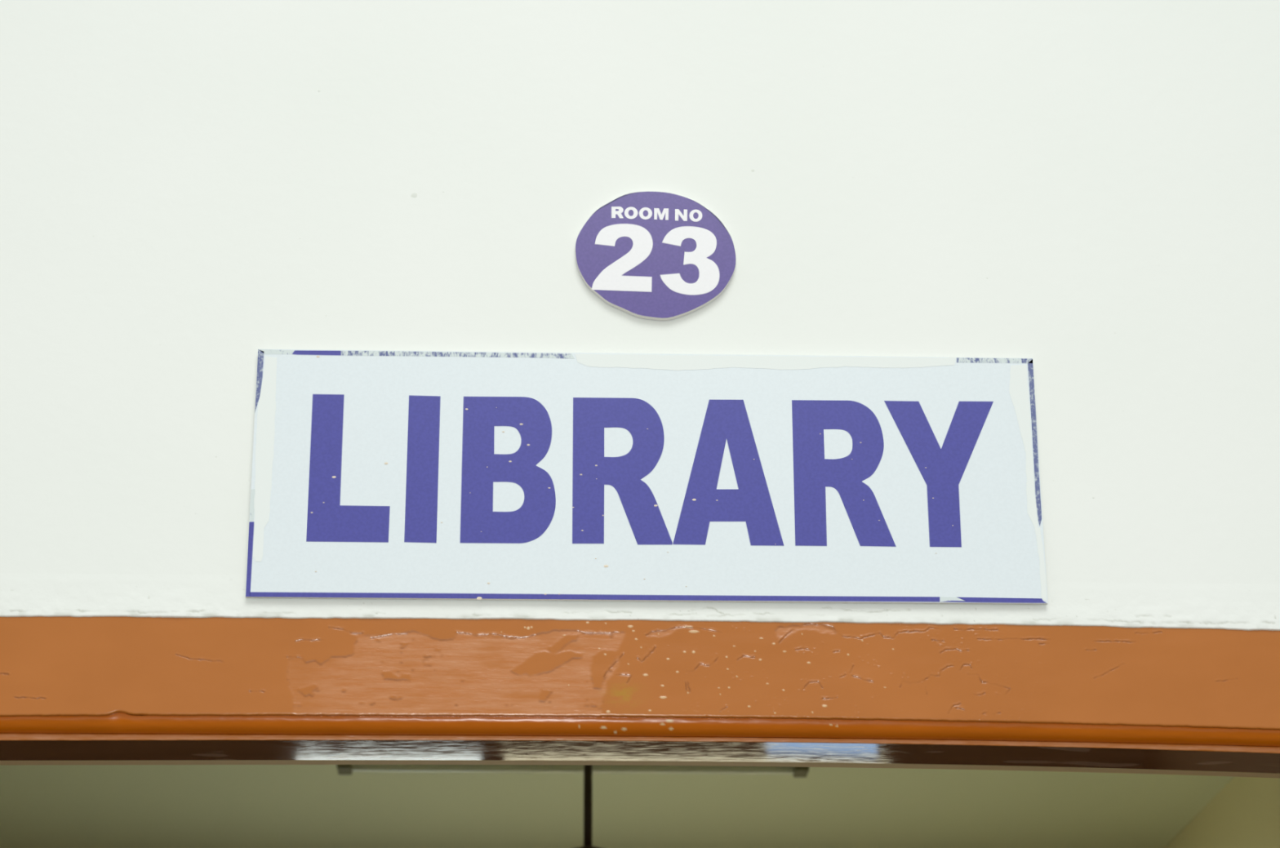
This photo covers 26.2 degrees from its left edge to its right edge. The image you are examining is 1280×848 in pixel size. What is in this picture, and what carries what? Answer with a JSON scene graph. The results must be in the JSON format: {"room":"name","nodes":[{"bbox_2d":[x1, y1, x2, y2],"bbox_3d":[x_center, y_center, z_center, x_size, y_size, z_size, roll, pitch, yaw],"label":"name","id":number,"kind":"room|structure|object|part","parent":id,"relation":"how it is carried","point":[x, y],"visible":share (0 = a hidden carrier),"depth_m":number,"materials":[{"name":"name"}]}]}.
{"room":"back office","nodes":[
{"label":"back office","id":0,"kind":"room"},
{"bbox_2d":[0,764,1234,847],"bbox_3d":[-0.549,0.395,5.960,4.510,0.100,5.165,1,-22,-2],"label":"ceiling","id":1,"kind":"structure","parent":0,"point":[42,806],"depth_m":7.46,"materials":[{"name":"yellow paint"}]},
{"bbox_2d":[337,764,583,774],"bbox_3d":[-0.449,0.839,6.871,0.614,0.054,0.104,1,-22,-2],"label":"tube light","id":2,"kind":"object","parent":1,"relation":"attached to","point":[342,769],"depth_m":6.90,"materials":[{"name":"white glass"}]},
{"bbox_2d":[574,764,600,847],"bbox_3d":[-0.125,0.931,6.421,1.089,0.559,0.947,1,-22,-2],"label":"ceiling fan","id":3,"kind":"object","parent":1,"relation":"hanging from","point":[588,769],"visible":0.34,"depth_m":6.30,"materials":[{"name":"brown metal"}]},
{"bbox_3d":[-0.120,0.835,6.323,0.020,0.345,0.020,1,-22,-2],"label":"rod","id":4,"kind":"part","parent":3,"relation":"part of","materials":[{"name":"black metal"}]},
{"bbox_2d":[592,764,808,777],"bbox_3d":[0.152,0.846,6.897,0.542,0.054,0.111,1,-22,-2],"label":"tube light","id":5,"kind":"object","parent":1,"relation":"attached to","point":[797,771],"depth_m":6.92,"materials":[{"name":"white glass"}]},
{"bbox_2d":[0,0,1279,777],"bbox_3d":[0.009,0.567,3.062,8.000,4.200,0.137,1,-22,-2],"label":"wall","id":6,"kind":"structure","parent":0,"point":[1088,191],"depth_m":3.31,"materials":[{"name":"white paint"}]},
{"bbox_2d":[0,616,1279,773],"bbox_3d":[0.013,1.357,2.739,2.000,2.494,0.113,1,-22,-2],"label":"trim","id":7,"kind":"structure","parent":6,"relation":"attached to","point":[122,687],"depth_m":3.11,"materials":[{"name":"brown paint"}]},
{"bbox_3d":[0.009,0.361,3.099,2.000,0.018,0.002,1,-22,-2],"label":"lip moulding","id":8,"kind":"part","parent":7,"relation":"part of","materials":[{"name":"brown paint"}]},
{"bbox_3d":[0.010,0.345,3.096,2.000,0.029,0.018,1,-22,-2],"label":"bead moulding","id":9,"kind":"part","parent":7,"relation":"part of","materials":[{"name":"orange paint"}]},
{"bbox_2d":[245,349,1048,604],"bbox_3d":[0.009,0.061,3.186,0.914,0.306,0.010,1,-22,-2],"label":"sign board","id":10,"kind":"object","parent":6,"relation":"attached to","point":[376,474],"visible":1,"depth_m":3.18,"materials":[{"name":"white laminate"}]},
{"bbox_2d":[575,191,735,320],"bbox_3d":[0.019,-0.202,3.291,0.192,0.167,0.009,1,-22,-2],"label":"number plate","id":11,"kind":"object","parent":6,"relation":"attached to","point":[653,255],"visible":1,"depth_m":3.29,"materials":[{"name":"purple plastic"}]},
{"bbox_2d":[1164,776,1279,847],"bbox_3d":[1.662,1.971,5.378,0.104,3.280,5.065,1,-22,-2],"label":"wall","id":12,"kind":"structure","parent":0,"point":[1245,813],"depth_m":7.12,"materials":[{"name":"beige paint"}]}
]}

